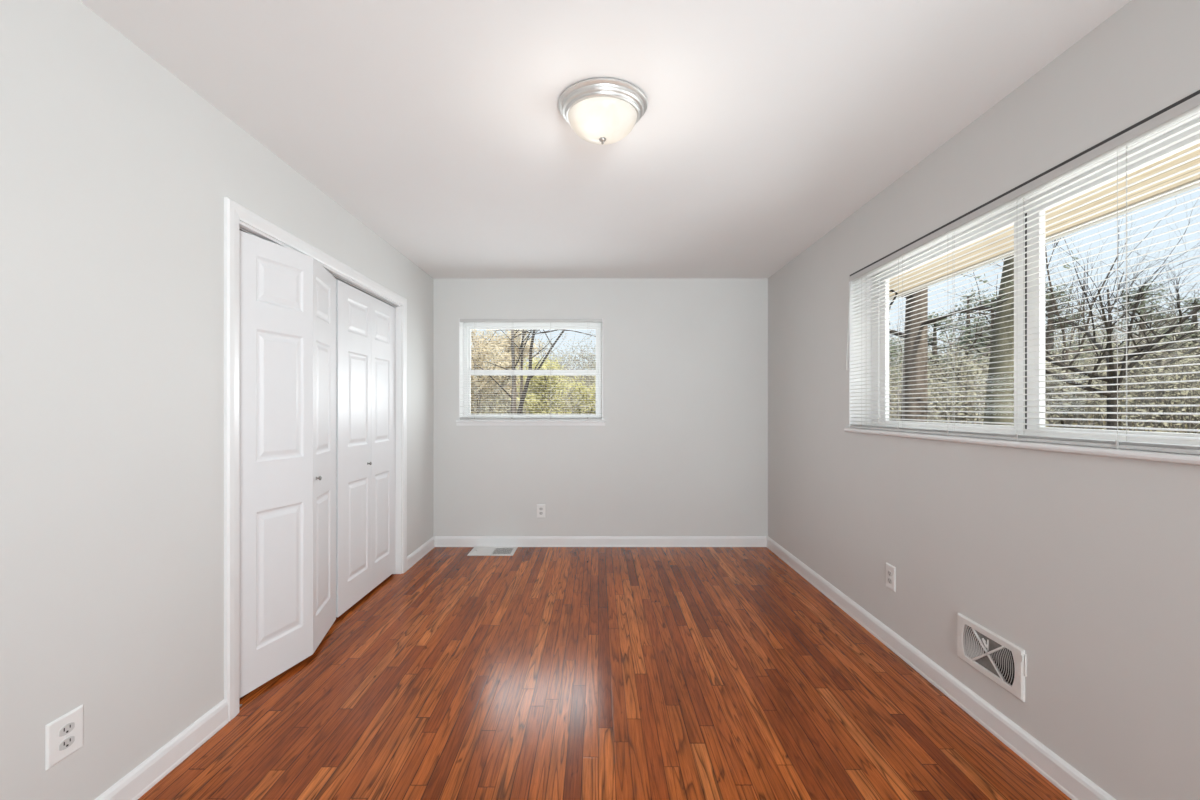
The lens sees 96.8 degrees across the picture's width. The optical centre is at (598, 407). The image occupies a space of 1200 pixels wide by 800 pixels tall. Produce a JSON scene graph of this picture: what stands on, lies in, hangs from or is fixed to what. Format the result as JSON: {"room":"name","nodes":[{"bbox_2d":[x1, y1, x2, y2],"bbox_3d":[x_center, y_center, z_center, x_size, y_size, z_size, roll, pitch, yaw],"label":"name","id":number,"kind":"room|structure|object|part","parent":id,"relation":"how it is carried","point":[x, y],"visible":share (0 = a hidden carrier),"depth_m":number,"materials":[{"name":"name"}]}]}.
{"room":"empty bedroom","nodes":[
{"label":"empty bedroom","id":0,"kind":"room"},
{"bbox_2d":[0,0,432,799],"bbox_3d":[-1.560,0.041,1.923,0.120,2.438,5.845,0,0,0],"label":"wall","id":1,"kind":"structure","parent":0,"point":[116,174],"depth_m":1.65,"materials":[{"name":"grey paint"}]},
{"bbox_2d":[45,704,82,769],"bbox_3d":[-1.496,0.922,1.497,0.008,0.122,0.103,0,0,0],"label":"wall outlet","id":2,"kind":"object","parent":1,"relation":"attached to","point":[63,735],"visible":1,"depth_m":1.49,"materials":[{"name":"white plastic"}]},
{"bbox_2d":[59,722,74,736],"bbox_3d":[-1.493,0.902,1.497,0.002,0.028,0.044,0,0,0],"label":"receptacle","id":3,"kind":"object","parent":2,"relation":"attached to","point":[66,729],"depth_m":1.50,"materials":[{"name":"plastic"}]},
{"bbox_2d":[59,736,74,750],"bbox_3d":[-1.493,0.942,1.497,0.002,0.028,0.044,0,0,0],"label":"receptacle","id":4,"kind":"object","parent":2,"relation":"attached to","point":[66,743],"depth_m":1.50,"materials":[{"name":"plastic"}]},
{"bbox_2d":[94,699,227,799],"bbox_3d":[-1.491,1.212,0.618,0.017,0.095,3.035,0,0,0],"label":"baseboard","id":5,"kind":"structure","parent":1,"relation":"attached to","point":[142,778],"depth_m":1.84,"materials":[{"name":"white paint"}]},
{"bbox_2d":[239,230,335,697],"bbox_3d":[-1.497,0.240,2.679,0.149,1.996,0.893,0,0,0],"label":"door","id":6,"kind":"structure","parent":1,"relation":"in","point":[287,298],"depth_m":2.50,"materials":[{"name":"white paint"}]},
{"bbox_3d":[-1.503,0.240,2.899,0.032,1.996,0.457,0,0,-13],"label":"panel","id":7,"kind":"part","parent":6,"relation":"part of","materials":[{"name":"white paint"}]},
{"bbox_2d":[224,197,406,721],"bbox_3d":[-1.551,0.207,3.135,0.138,2.106,2.000,0,0,0],"label":"door frame","id":8,"kind":"structure","parent":1,"relation":"attached to","point":[237,217],"depth_m":2.19,"materials":[{"name":"white paint"}]},
{"bbox_2d":[336,280,395,616],"bbox_3d":[-1.543,0.240,3.598,0.058,1.996,0.892,0,0,0],"label":"door","id":9,"kind":"structure","parent":1,"relation":"in","point":[365,324],"depth_m":3.50,"materials":[{"name":"white paint"}]},
{"bbox_3d":[-1.556,0.240,3.381,0.032,1.996,0.457,0,0,0],"label":"panel","id":10,"kind":"part","parent":9,"relation":"part of","materials":[{"name":"white paint"}]},
{"bbox_3d":[-1.556,0.240,3.828,0.032,1.996,0.433,0,0,0],"label":"panel","id":11,"kind":"part","parent":9,"relation":"part of","materials":[{"name":"white paint"}]},
{"bbox_2d":[407,536,434,569],"bbox_3d":[-1.491,1.212,4.492,0.017,0.095,0.707,0,0,0],"label":"baseboard","id":12,"kind":"structure","parent":1,"relation":"attached to","point":[414,557],"depth_m":4.45,"materials":[{"name":"white paint"}]},
{"bbox_2d":[433,278,767,536],"bbox_3d":[0.060,0.041,4.945,3.360,2.438,0.200,0,0,0],"label":"wall","id":13,"kind":"structure","parent":0,"point":[681,449],"depth_m":4.84,"materials":[{"name":"grey paint"}]},
{"bbox_2d":[456,318,604,425],"bbox_3d":[-0.614,-0.327,4.933,1.350,0.974,0.225,0,0,0],"label":"window","id":14,"kind":"structure","parent":13,"relation":"in","point":[464,367],"depth_m":4.98,"materials":[{"name":"white plastic"}]},
{"bbox_2d":[459,319,601,419],"bbox_3d":[-0.614,-0.352,4.858,1.298,0.922,0.034,0,0,0],"label":"window blind","id":15,"kind":"object","parent":14,"relation":"attached to","point":[460,320],"visible":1,"depth_m":4.85,"materials":[{"name":"white plastic"}]},
{"bbox_3d":[-1.121,-0.344,4.859,0.013,0.877,0.030,0,0,0],"label":"ladder cord","id":16,"kind":"part","parent":15,"relation":"part of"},
{"bbox_3d":[-0.781,-0.344,4.859,0.013,0.877,0.030,0,0,0],"label":"ladder cord","id":17,"kind":"part","parent":15,"relation":"part of","materials":[{"name":"white fabric"}]},
{"bbox_3d":[-0.614,0.102,4.859,1.296,0.012,0.028,0,0,0],"label":"rail","id":18,"kind":"part","parent":15,"relation":"part of","materials":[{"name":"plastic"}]},
{"bbox_3d":[-0.431,-0.344,4.859,0.013,0.877,0.030,0,0,0],"label":"ladder cord","id":19,"kind":"part","parent":15,"relation":"part of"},
{"bbox_3d":[-0.614,0.135,4.902,1.350,0.050,0.165,0,0,0],"label":"sill","id":20,"kind":"part","parent":14,"relation":"part of","materials":[{"name":"white paint"}]},
{"bbox_3d":[-0.614,-0.130,4.998,1.230,0.457,0.025,0,0,0],"label":"sash","id":21,"kind":"part","parent":14,"relation":"part of","materials":[{"name":"white plastic"}]},
{"bbox_3d":[-0.614,-0.542,5.025,1.230,0.454,0.024,0,0,0],"label":"sash","id":22,"kind":"part","parent":14,"relation":"part of","materials":[{"name":"white plastic"}]},
{"bbox_2d":[537,504,544,517],"bbox_3d":[-0.522,0.936,4.841,0.078,0.120,0.008,0,0,0],"label":"wall outlet","id":23,"kind":"object","parent":13,"relation":"attached to","point":[540,507],"visible":1,"depth_m":4.84,"materials":[{"name":"white plastic"}]},
{"bbox_2d":[435,536,766,546],"bbox_3d":[0.020,1.212,4.836,3.010,0.095,0.017,0,0,0],"label":"baseboard","id":24,"kind":"structure","parent":13,"relation":"attached to","point":[440,541],"depth_m":4.83,"materials":[{"name":"white paint"}]},
{"bbox_2d":[138,547,1071,799],"bbox_3d":[-0.255,1.320,1.272,3.990,0.120,7.545,0,0,0],"label":"floor","id":25,"kind":"structure","parent":0,"point":[533,673],"depth_m":2.29,"materials":[{"name":"red wood"}]},
{"bbox_2d":[467,547,517,555],"bbox_3d":[-0.925,1.254,4.684,0.391,0.011,0.277,0,0,0],"label":"floor vent","id":26,"kind":"object","parent":25,"relation":"in","point":[476,551],"visible":1,"depth_m":4.67,"materials":[{"name":"white metal"}]},
{"bbox_2d":[80,0,1130,277],"bbox_3d":[-0.255,-1.253,1.272,3.990,0.150,7.545,0,0,0],"label":"ceiling","id":27,"kind":"structure","parent":0,"point":[439,126],"depth_m":2.08,"materials":[{"name":"paint"}]},
{"bbox_2d":[558,78,646,144],"bbox_3d":[0.016,-1.101,2.070,0.346,0.154,0.346,0,0,0],"label":"ceiling light","id":28,"kind":"object","parent":27,"relation":"attached to","point":[601,111],"visible":1,"depth_m":1.98,"materials":[{"name":"white glass"}]},
{"bbox_3d":[0.016,-1.088,2.070,0.267,0.088,0.267,0,0,0],"label":"lamp shade","id":29,"kind":"part","parent":28,"relation":"part of","materials":[{"name":"white glass"}]},
{"bbox_2d":[768,0,1199,799],"bbox_3d":[1.640,0.041,1.923,0.200,2.438,5.845,0,0,0],"label":"wall","id":30,"kind":"structure","parent":0,"point":[1089,565],"depth_m":1.91,"materials":[{"name":"grey paint"}]},
{"bbox_2d":[886,563,895,591],"bbox_3d":[1.536,0.890,2.806,0.008,0.128,0.086,0,0,0],"label":"wall outlet","id":31,"kind":"object","parent":30,"relation":"attached to","point":[890,570],"visible":1,"depth_m":2.79,"materials":[{"name":"white plastic"}]},
{"bbox_2d":[767,536,1115,799],"bbox_3d":[1.531,1.212,1.972,0.017,0.095,5.745,0,0,0],"label":"baseboard","id":32,"kind":"structure","parent":30,"relation":"attached to","point":[1065,777],"depth_m":2.20,"materials":[{"name":"white paint"}]},
{"bbox_2d":[957,613,1026,701],"bbox_3d":[1.533,0.968,2.096,0.014,0.186,0.360,0,0,0],"label":"air vent","id":33,"kind":"object","parent":30,"relation":"in","point":[992,655],"visible":1,"depth_m":2.07,"materials":[{"name":"white metal"}]},
{"bbox_3d":[1.536,0.933,2.100,0.002,0.058,0.150,0,0,0],"label":"damper blade","id":34,"kind":"part","parent":33,"relation":"part of","materials":[{"name":"grey metal"}]},
{"bbox_3d":[1.536,1.003,2.100,0.002,0.058,0.150,0,0,0],"label":"damper blade","id":35,"kind":"part","parent":33,"relation":"part of","materials":[{"name":"grey metal"}]},
{"bbox_3d":[1.533,0.926,1.922,0.014,0.079,0.012,0,0,0],"label":"damper lever","id":36,"kind":"part","parent":33,"relation":"part of","materials":[{"name":"white metal"}]},
{"bbox_2d":[844,111,1199,465],"bbox_3d":[1.629,-0.335,2.103,0.223,0.961,2.383,0,0,0],"label":"window","id":37,"kind":"structure","parent":30,"relation":"in","point":[1191,459],"depth_m":2.11,"materials":[{"name":"white plastic"}]},
{"bbox_3d":[1.698,-0.340,2.655,0.025,0.870,1.085,0,0,0],"label":"sash","id":38,"kind":"part","parent":37,"relation":"part of","materials":[{"name":"white plastic"}]},
{"bbox_3d":[1.599,0.134,2.103,0.163,0.024,2.383,0,0,0],"label":"sill","id":39,"kind":"part","parent":37,"relation":"part of","materials":[{"name":"white paint"}]},
{"bbox_2d":[846,90,1199,454],"bbox_3d":[1.539,-0.346,2.103,0.062,0.935,2.335,0,0,0],"label":"window blind","id":40,"kind":"object","parent":37,"relation":"attached to","point":[1189,105],"visible":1,"depth_m":1.82,"materials":[{"name":"white plastic"}]},
{"bbox_3d":[1.554,-0.334,3.112,0.030,0.882,0.013,0,0,0],"label":"ladder cord","id":41,"kind":"part","parent":40,"relation":"part of","materials":[{"name":"white fabric"}]},
{"bbox_3d":[1.554,-0.334,2.730,0.030,0.882,0.013,0,0,0],"label":"ladder cord","id":42,"kind":"part","parent":40,"relation":"part of","materials":[{"name":"white fabric"}]},
{"bbox_3d":[1.554,-0.334,2.343,0.030,0.882,0.013,0,0,0],"label":"ladder cord","id":43,"kind":"part","parent":40,"relation":"part of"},
{"bbox_3d":[1.554,-0.334,1.955,0.030,0.882,0.013,0,0,0],"label":"ladder cord","id":44,"kind":"part","parent":40,"relation":"part of","materials":[{"name":"white fabric"}]},
{"bbox_3d":[1.554,0.114,2.103,0.028,0.012,2.333,0,0,0],"label":"rail","id":45,"kind":"part","parent":40,"relation":"part of","materials":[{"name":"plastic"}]},
{"bbox_3d":[1.554,-0.334,1.575,0.030,0.882,0.013,0,0,0],"label":"ladder cord","id":46,"kind":"part","parent":40,"relation":"part of","materials":[{"name":"white fabric"}]},
{"bbox_3d":[1.698,-0.340,1.554,0.025,0.870,1.088,0,0,0],"label":"sash","id":47,"kind":"part","parent":37,"relation":"part of","materials":[{"name":"white plastic"}]},
{"bbox_2d":[889,143,1199,300],"bbox_3d":[2.038,-0.882,3.000,0.595,0.045,12.000,0,0,0],"label":"soffit","id":48,"kind":"structure","parent":30,"relation":"attached to","point":[1197,152],"depth_m":2.39,"materials":[{"name":"brown wood"}]},
{"bbox_2d":[889,290,897,324],"bbox_3d":[2.088,-0.742,3.921,0.046,0.279,0.218,0,0,-29],"label":"cable","id":49,"kind":"object","parent":48,"relation":"hanging from","point":[896,293],"visible":0.22,"depth_m":3.86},
{"label":"outside","id":50,"kind":"structure","parent":0,"visible":0},
{"bbox_2d":[471,365,1199,433],"bbox_3d":[20.000,1.918,27.500,100.000,9.882,85.000,0,0,0],"label":"ground","id":51,"kind":"structure","parent":50,"point":[1089,422],"depth_m":18.15,"materials":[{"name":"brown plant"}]},
{"bbox_2d":[471,329,519,412],"bbox_3d":[-4.042,-1.147,17.843,3.225,4.161,2.600,0,0,43],"label":"tree","id":52,"kind":"object","parent":51,"relation":"on","point":[477,343],"visible":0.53,"depth_m":17.81,"materials":[{"name":"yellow plant"}]},
{"bbox_2d":[471,329,547,412],"bbox_3d":[-3.341,-1.309,20.017,2.910,4.324,2.451,0,0,18],"label":"tree","id":53,"kind":"object","parent":51,"relation":"on","point":[507,350],"visible":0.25,"depth_m":19.81,"materials":[{"name":"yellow plant"}]},
{"bbox_2d":[475,329,595,412],"bbox_3d":[-1.623,-0.798,12.870,3.324,5.139,2.239,0,0,0],"label":"maple tree","id":54,"kind":"object","parent":51,"relation":"on","point":[522,391],"visible":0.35,"depth_m":12.77,"materials":[{"name":"brown plant"}]},
{"bbox_3d":[-2.083,-0.798,13.000,0.165,5.136,0.167,0,0,0],"label":"stem","id":55,"kind":"part","parent":54,"relation":"part of","materials":[{"name":"brown plant"}]},
{"bbox_3d":[-1.858,-0.799,13.139,0.142,5.138,0.296,0,0,-39],"label":"stem","id":56,"kind":"part","parent":54,"relation":"part of","materials":[{"name":"brown plant"}]},
{"bbox_3d":[-1.712,-0.798,12.800,0.610,5.138,0.138,0,0,0],"label":"stem","id":57,"kind":"part","parent":54,"relation":"part of","materials":[{"name":"brown plant"}]},
{"bbox_2d":[509,355,576,412],"bbox_3d":[-1.714,-0.069,15.880,1.850,3.079,1.994,0,0,22],"label":"tree","id":58,"kind":"object","parent":51,"relation":"on","point":[543,367],"visible":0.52,"depth_m":15.83,"materials":[{"name":"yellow plant"}]},
{"bbox_2d":[553,375,595,412],"bbox_3d":[-0.384,0.072,17.121,2.432,2.579,2.444,0,0,33],"label":"tree","id":59,"kind":"object","parent":51,"relation":"on","point":[577,390],"visible":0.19,"depth_m":16.69,"materials":[{"name":"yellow plant"}]},
{"bbox_2d":[471,290,1199,433],"bbox_3d":[15.650,-2.407,19.463,83.321,8.913,24.925,0,0,2],"label":"trees","id":60,"kind":"object","parent":51,"relation":"on","point":[1142,394],"visible":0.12,"depth_m":13.17,"materials":[{"name":"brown plant"}]},
{"bbox_2d":[889,339,903,384],"bbox_3d":[9.982,-1.065,18.963,2.413,3.696,2.049,0,0,-18],"label":"pine tree","id":61,"kind":"object","parent":51,"relation":"on","point":[891,342],"visible":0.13,"depth_m":18.66,"materials":[{"name":"brown plant"}]},
{"bbox_2d":[900,311,966,414],"bbox_3d":[12.602,-1.573,20.125,2.417,4.074,2.442,0,0,30],"label":"pine tree","id":62,"kind":"object","parent":51,"relation":"on","point":[933,344],"visible":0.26,"depth_m":19.82,"materials":[{"name":"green plant"}]},
{"bbox_2d":[928,345,989,422],"bbox_3d":[10.142,-0.523,14.963,3.009,2.537,2.581,0,0,0],"label":"tree","id":63,"kind":"object","parent":51,"relation":"on","point":[951,355],"visible":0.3,"depth_m":14.76,"materials":[{"name":"grey plant"}]},
{"bbox_2d":[936,287,990,371],"bbox_3d":[15.135,-2.410,22.084,2.955,4.979,2.924,0,0,11],"label":"pine tree","id":64,"kind":"object","parent":51,"relation":"on","point":[968,300],"visible":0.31,"depth_m":21.95,"materials":[{"name":"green plant"}]},
{"bbox_2d":[949,292,998,372],"bbox_3d":[13.459,-1.675,18.018,2.632,4.552,2.388,0,0,0],"label":"pine tree","id":65,"kind":"object","parent":51,"relation":"on","point":[979,340],"visible":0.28,"depth_m":18.10,"materials":[{"name":"brown plant"}]},
{"bbox_2d":[889,251,1077,421],"bbox_3d":[4.974,-2.083,9.489,4.585,8.315,5.386,0,0,15],"label":"pine tree","id":66,"kind":"object","parent":51,"relation":"on","point":[923,328],"visible":0.06,"depth_m":8.85,"materials":[{"name":"brown plant"}]},
{"bbox_2d":[983,255,1013,425],"bbox_3d":[6.136,-2.247,8.000,0.780,8.591,0.429,0,0,0],"label":"pine tree","id":67,"kind":"object","parent":51,"relation":"on","point":[1010,306],"visible":0.23,"depth_m":7.89,"materials":[{"name":"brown plant"}]},
{"bbox_2d":[889,223,1199,407],"bbox_3d":[12.254,-2.375,16.027,8.156,6.095,7.153,0,0,11],"label":"bare tree","id":68,"kind":"object","parent":51,"relation":"on","point":[971,346],"visible":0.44,"depth_m":15.95,"materials":[{"name":"brown plant"}]},
{"bbox_2d":[904,195,1199,429],"bbox_3d":[7.567,-0.859,8.588,3.956,5.397,4.698,0,0,41],"label":"bare tree","id":69,"kind":"object","parent":51,"relation":"on","point":[1108,324],"visible":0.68,"depth_m":8.08,"materials":[{"name":"brown plant"}]},
{"bbox_2d":[1045,283,1112,417],"bbox_3d":[14.666,-1.774,16.957,2.001,4.548,2.482,0,0,-43],"label":"pine tree","id":70,"kind":"object","parent":51,"relation":"on","point":[1051,340],"visible":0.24,"depth_m":16.89,"materials":[{"name":"brown plant"}]},
{"bbox_2d":[967,203,1198,423],"bbox_3d":[12.218,-3.203,13.857,6.657,7.476,5.022,0,0,17],"label":"bare tree","id":71,"kind":"object","parent":51,"relation":"on","point":[1046,265],"visible":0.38,"depth_m":13.68,"materials":[{"name":"brown plant"}]},
{"bbox_2d":[1045,344,1168,418],"bbox_3d":[14.546,-0.661,15.740,3.632,2.563,2.836,0,0,0],"label":"tree","id":72,"kind":"object","parent":51,"relation":"on","point":[1075,362],"visible":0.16,"depth_m":15.87,"materials":[{"name":"grey plant"}]},
{"bbox_2d":[1048,239,1199,426],"bbox_3d":[12.608,-2.096,12.780,6.820,5.384,7.123,0,0,-5],"label":"bare tree","id":73,"kind":"object","parent":51,"relation":"on","point":[1171,312],"visible":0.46,"depth_m":12.93,"materials":[{"name":"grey plant"}]},
{"bbox_2d":[1048,219,1199,358],"bbox_3d":[14.356,-1.867,12.031,5.862,4.990,7.564,0,0,-19],"label":"bare tree","id":74,"kind":"object","parent":51,"relation":"on","point":[1182,334],"visible":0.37,"depth_m":13.52,"materials":[{"name":"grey plant"}]},
{"bbox_2d":[1095,277,1197,402],"bbox_3d":[18.356,-2.131,17.859,2.348,4.469,2.338,0,0,11],"label":"pine tree","id":75,"kind":"object","parent":51,"relation":"on","point":[1145,286],"visible":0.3,"depth_m":17.89,"materials":[{"name":"brown plant"}]},
{"bbox_2d":[1161,295,1199,378],"bbox_3d":[22.344,-2.540,19.904,2.265,3.442,2.546,0,0,0],"label":"pine tree","id":76,"kind":"object","parent":51,"relation":"on","point":[1190,300],"visible":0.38,"depth_m":19.97,"materials":[{"name":"brown plant"}]}
]}

